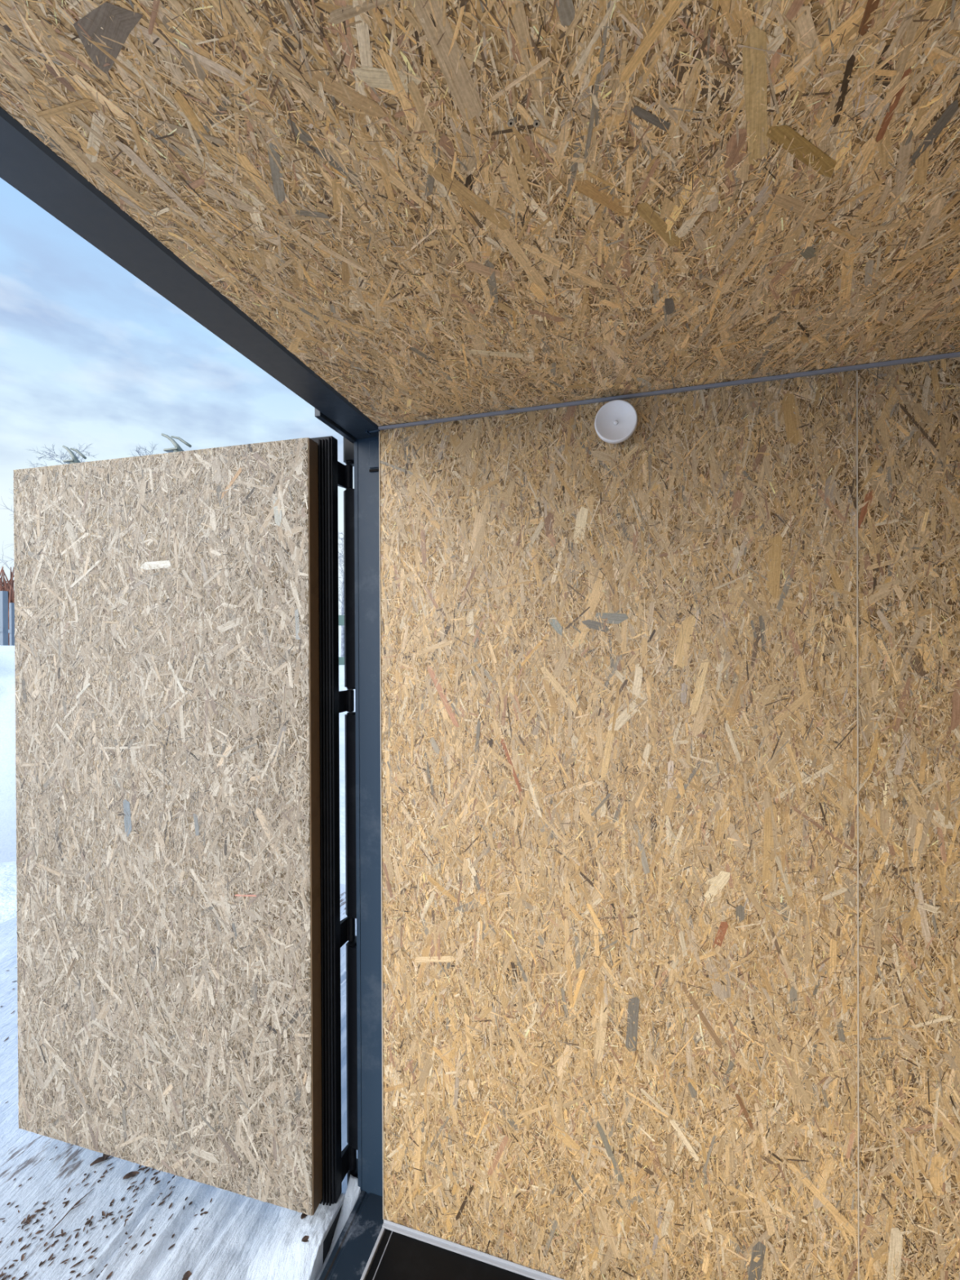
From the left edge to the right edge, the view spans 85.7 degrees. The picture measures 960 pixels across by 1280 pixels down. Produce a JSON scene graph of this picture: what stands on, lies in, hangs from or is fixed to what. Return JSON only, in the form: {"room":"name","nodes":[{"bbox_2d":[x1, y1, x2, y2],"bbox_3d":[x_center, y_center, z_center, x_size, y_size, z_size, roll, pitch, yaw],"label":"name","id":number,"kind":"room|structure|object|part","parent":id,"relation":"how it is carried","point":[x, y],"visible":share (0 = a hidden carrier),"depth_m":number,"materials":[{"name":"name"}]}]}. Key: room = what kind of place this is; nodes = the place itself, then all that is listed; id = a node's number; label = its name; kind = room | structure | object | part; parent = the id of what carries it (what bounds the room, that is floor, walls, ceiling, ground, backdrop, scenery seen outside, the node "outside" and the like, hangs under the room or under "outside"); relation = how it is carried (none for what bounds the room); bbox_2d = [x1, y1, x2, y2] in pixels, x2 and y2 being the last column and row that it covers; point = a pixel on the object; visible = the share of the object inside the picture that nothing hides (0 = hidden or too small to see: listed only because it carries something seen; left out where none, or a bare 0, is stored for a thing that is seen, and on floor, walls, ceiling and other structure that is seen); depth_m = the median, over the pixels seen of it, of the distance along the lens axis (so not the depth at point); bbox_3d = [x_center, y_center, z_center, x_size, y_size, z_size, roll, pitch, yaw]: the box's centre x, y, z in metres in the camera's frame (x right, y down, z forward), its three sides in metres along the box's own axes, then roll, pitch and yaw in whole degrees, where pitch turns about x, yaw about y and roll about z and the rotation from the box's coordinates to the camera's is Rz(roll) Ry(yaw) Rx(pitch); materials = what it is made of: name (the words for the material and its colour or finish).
{"room":"shipping container interior","nodes":[
{"label":"shipping container interior","id":0,"kind":"room"},
{"bbox_2d":[373,1231,534,1279],"bbox_3d":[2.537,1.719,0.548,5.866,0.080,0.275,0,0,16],"label":"floor","id":1,"kind":"structure","parent":0,"point":[405,1257],"depth_m":1.40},
{"bbox_2d":[0,0,959,426],"bbox_3d":[0.563,-0.654,0.030,2.440,0.092,2.335,0,0,16],"label":"ceiling","id":2,"kind":"structure","parent":0,"point":[703,192],"depth_m":0.67,"materials":[{"name":"brown wood"}]},
{"bbox_2d":[506,119,514,127],"bbox_3d":[0.036,-0.608,0.609,0.008,0.002,0.008,0,0,16],"label":"screw","id":3,"kind":"object","parent":2,"relation":"attached to","point":[510,123],"visible":1,"depth_m":0.61,"materials":[{"name":"metal"}]},
{"bbox_2d":[533,120,540,127],"bbox_3d":[0.067,-0.608,0.609,0.008,0.002,0.008,0,0,16],"label":"screw","id":4,"kind":"object","parent":2,"relation":"attached to","point":[536,123],"visible":1,"depth_m":0.61,"materials":[{"name":"metal"}]},
{"bbox_2d":[379,356,959,1279],"bbox_3d":[0.898,0.534,1.186,2.440,2.300,0.066,0,0,16],"label":"wall","id":5,"kind":"structure","parent":0,"point":[619,704],"depth_m":1.27,"materials":[{"name":"brown wood"}]},
{"bbox_2d":[13,433,356,1215],"bbox_3d":[-1.008,0.494,1.696,1.223,2.398,0.167,0,0,13],"label":"door","id":6,"kind":"structure","parent":5,"relation":"in","point":[181,934],"depth_m":1.60,"materials":[{"name":"brown wood"}]},
{"bbox_2d":[0,106,380,443],"bbox_3d":[-0.669,-0.663,0.396,0.130,0.126,2.600,0,0,16],"label":"door frame header","id":7,"kind":"structure","parent":5,"relation":"attached to","point":[27,164],"depth_m":0.83,"materials":[{"name":"paint"}]},
{"bbox_2d":[318,1190,386,1279],"bbox_3d":[-0.690,1.792,0.372,0.191,0.204,2.518,0,0,16],"label":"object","id":8,"kind":"structure","parent":5,"relation":"attached to","point":[352,1257],"depth_m":1.46,"materials":[{"name":"paint"}]},
{"bbox_2d":[342,436,382,1196],"bbox_3d":[-0.289,0.553,1.600,0.271,2.388,0.088,0,0,16],"label":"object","id":9,"kind":"structure","parent":5,"relation":"attached to","point":[362,503],"depth_m":1.58,"materials":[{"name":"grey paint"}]},
{"bbox_3d":[-0.303,-0.562,1.556,0.065,0.084,0.006,0,0,16],"label":"gusset plate","id":10,"kind":"part","parent":9,"relation":"part of","materials":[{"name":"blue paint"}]},
{"bbox_2d":[365,1229,391,1279],"bbox_3d":[-0.578,1.734,0.369,0.018,0.079,2.335,0,0,16],"label":"trim","id":11,"kind":"structure","parent":5,"relation":"attached to","point":[383,1244],"depth_m":1.42,"materials":[{"name":"black metal"}]},
{"bbox_2d":[378,431,384,1219],"bbox_3d":[-0.283,0.538,1.498,0.003,2.276,0.014,0,0,16],"label":"trim","id":12,"kind":"structure","parent":5,"relation":"attached to","point":[379,432],"depth_m":1.49,"materials":[{"name":"black metal"}]},
{"bbox_2d":[372,1231,392,1279],"bbox_3d":[-0.568,1.728,0.367,0.002,0.071,2.335,0,0,16],"label":"trim","id":13,"kind":"structure","parent":5,"relation":"attached to","point":[392,1231],"depth_m":1.42,"materials":[{"name":"grey metal"}]},
{"bbox_2d":[382,1218,564,1279],"bbox_3d":[0.893,1.677,1.155,2.440,0.014,0.012,0,0,16],"label":"baseboard","id":14,"kind":"structure","parent":5,"relation":"attached to","point":[525,1271],"depth_m":1.42,"materials":[{"name":"metal"}]},
{"bbox_2d":[594,400,637,444],"bbox_3d":[0.338,-0.538,1.287,0.103,0.103,0.041,0,0,16],"label":"vent cap","id":15,"kind":"object","parent":5,"relation":"attached to","point":[615,421],"visible":1,"depth_m":1.28,"materials":[{"name":"white plastic"}]},
{"bbox_2d":[377,351,959,430],"bbox_3d":[0.883,-0.610,1.146,2.440,0.007,0.010,0,0,16],"label":"trim","id":16,"kind":"structure","parent":5,"relation":"attached to","point":[956,354],"depth_m":1.25,"materials":[{"name":"grey metal"}]},
{"bbox_2d":[856,370,859,1279],"bbox_3d":[0.852,0.533,1.166,0.002,2.273,0.003,0,0,16],"label":"trim","id":17,"kind":"structure","parent":5,"relation":"attached to","point":[857,371],"depth_m":1.17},
{"label":"outside","id":18,"kind":"structure","parent":0,"visible":0},
{"bbox_2d":[0,640,355,923],"bbox_3d":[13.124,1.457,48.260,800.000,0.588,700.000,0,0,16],"label":"snow field","id":19,"kind":"structure","parent":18,"point":[8,900],"depth_m":4.17,"materials":[{"name":"white snow"}]},
{"bbox_2d":[0,591,8,645],"bbox_3d":[-7.447,0.565,8.090,0.120,2.660,0.090,0,0,16],"label":"fence post","id":20,"kind":"object","parent":19,"relation":"on","point":[3,594],"visible":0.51,"depth_m":8.07,"materials":[{"name":"grey metal"}]},
{"bbox_2d":[0,566,14,645],"bbox_3d":[-11.852,-0.275,11.386,4.498,2.759,2.047,0,0,-13],"label":"tree","id":21,"kind":"object","parent":19,"relation":"on","point":[9,586],"visible":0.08,"depth_m":11.41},
{"bbox_2d":[0,645,16,862],"bbox_3d":[-5.715,1.017,5.886,6.258,1.996,4.672,0,0,16],"label":"snow mound","id":22,"kind":"object","parent":19,"relation":"on","point":[7,673],"visible":0.07,"depth_m":4.59,"materials":[{"name":"white snow"}]},
{"bbox_2d":[8,602,14,645],"bbox_3d":[-8.381,0.614,9.270,0.096,2.560,0.072,0,0,16],"label":"fence post","id":23,"kind":"object","parent":19,"relation":"on","point":[11,605],"visible":0.38,"depth_m":9.25,"materials":[{"name":"grey metal"}]},
{"bbox_2d":[0,443,96,573],"bbox_3d":[-16.170,-3.068,20.928,6.282,9.909,6.248,0,0,26],"label":"bare tree","id":24,"kind":"object","parent":19,"relation":"on","point":[46,452],"visible":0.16,"depth_m":20.64,"materials":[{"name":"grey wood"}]},
{"bbox_2d":[130,444,158,456],"bbox_3d":[-19.444,-4.765,30.838,6.927,13.262,10.078,0,0,-9],"label":"bare tree","id":25,"kind":"object","parent":19,"relation":"on","point":[140,448],"visible":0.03,"depth_m":29.54,"materials":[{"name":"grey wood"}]},
{"bbox_2d":[337,531,344,657],"bbox_3d":[-9.220,-2.971,36.188,5.234,9.541,6.675,0,0,-17],"label":"bare tree","id":26,"kind":"object","parent":19,"relation":"on","point":[342,653],"visible":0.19,"depth_m":36.61,"materials":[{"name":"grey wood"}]},
{"bbox_2d":[338,614,344,665],"bbox_3d":[-3.098,0.687,11.642,2.400,2.550,0.150,0,0,-15],"label":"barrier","id":27,"kind":"object","parent":19,"relation":"on","point":[341,617],"visible":0.05,"depth_m":11.56,"materials":[{"name":"teal glass"}]},
{"bbox_3d":[-3.087,0.472,11.598,2.400,0.180,0.060,0,0,-15],"label":"rail","id":28,"kind":"part","parent":27,"relation":"part of","materials":[{"name":"metal"}]},
{"bbox_3d":[-3.091,-0.440,11.594,2.400,0.235,0.060,0,0,-15],"label":"rail","id":29,"kind":"part","parent":27,"relation":"part of","materials":[{"name":"teal glass"}]},
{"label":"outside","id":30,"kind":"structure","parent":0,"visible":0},
{"bbox_2d":[0,884,357,1279],"bbox_3d":[-1.404,1.790,2.284,3.800,0.036,3.200,0,0,16],"label":"snow ground","id":31,"kind":"structure","parent":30,"point":[234,1223],"depth_m":1.62,"materials":[{"name":"white snow"}]},
{"bbox_2d":[0,967,17,1103],"bbox_3d":[-2.068,1.788,2.726,1.064,0.011,2.301,0,0,16],"label":"leaf litter","id":32,"kind":"object","parent":31,"relation":"on","point":[15,967],"visible":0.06,"depth_m":2.51,"materials":[{"name":"brown plant"}]},
{"bbox_2d":[45,1188,93,1235],"bbox_3d":[-1.278,1.785,1.618,0.024,0.007,0.139,0,0,26],"label":"twig","id":33,"kind":"object","parent":31,"relation":"on","point":[73,1207],"visible":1,"depth_m":1.62,"materials":[{"name":"wood"}]},
{"bbox_2d":[89,1153,112,1166],"bbox_3d":[-1.296,1.785,1.779,0.048,0.011,0.067,0,0,16],"label":"dead leaf","id":34,"kind":"object","parent":31,"relation":"on","point":[100,1159],"visible":0.65,"depth_m":1.78,"materials":[{"name":"brown plant"}]},
{"bbox_2d":[0,1146,212,1279],"bbox_3d":[-1.246,1.791,1.595,0.976,0.026,1.147,0,0,24],"label":"leaf litter","id":35,"kind":"object","parent":31,"relation":"on","point":[28,1218],"visible":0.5,"depth_m":1.58,"materials":[{"name":"brown plant"}]},
{"bbox_2d":[123,1171,139,1179],"bbox_3d":[-1.163,1.786,1.726,0.045,0.009,0.023,0,0,-35],"label":"dead leaf","id":36,"kind":"object","parent":31,"relation":"on","point":[131,1174],"visible":1,"depth_m":1.73,"materials":[{"name":"brown plant"}]},
{"bbox_2d":[182,1270,191,1279],"bbox_3d":[-0.825,1.794,1.457,0.026,0.008,0.023,0,0,16],"label":"dead leaf","id":37,"kind":"object","parent":31,"relation":"on","point":[188,1273],"visible":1,"depth_m":1.46,"materials":[{"name":"brown plant"}]},
{"bbox_2d":[240,1192,345,1279],"bbox_3d":[-0.594,1.755,1.430,0.270,0.130,0.405,0,0,16],"label":"snow","id":38,"kind":"object","parent":31,"relation":"on","point":[282,1255],"visible":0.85,"depth_m":1.47,"materials":[{"name":"white snow"}]},
{"bbox_2d":[300,1213,307,1218],"bbox_3d":[-0.526,1.722,1.547,0.018,0.005,0.019,0,0,-7],"label":"dead leaf","id":39,"kind":"object","parent":38,"relation":"on","point":[303,1215],"visible":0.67,"depth_m":1.55,"materials":[{"name":"brown plant"}]},
{"bbox_2d":[301,1235,309,1242],"bbox_3d":[-0.491,1.695,1.462,0.026,0.006,0.018,0,0,16],"label":"dead leaf","id":40,"kind":"object","parent":38,"relation":"on","point":[304,1239],"visible":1,"depth_m":1.46,"materials":[{"name":"brown plant"}]},
{"bbox_2d":[315,1173,360,1279],"bbox_3d":[-0.414,1.734,1.493,0.038,0.150,0.225,0,0,16],"label":"snow drift","id":41,"kind":"object","parent":31,"relation":"on","point":[353,1191],"visible":0.49,"depth_m":1.55,"materials":[{"name":"white snow"}]}
]}

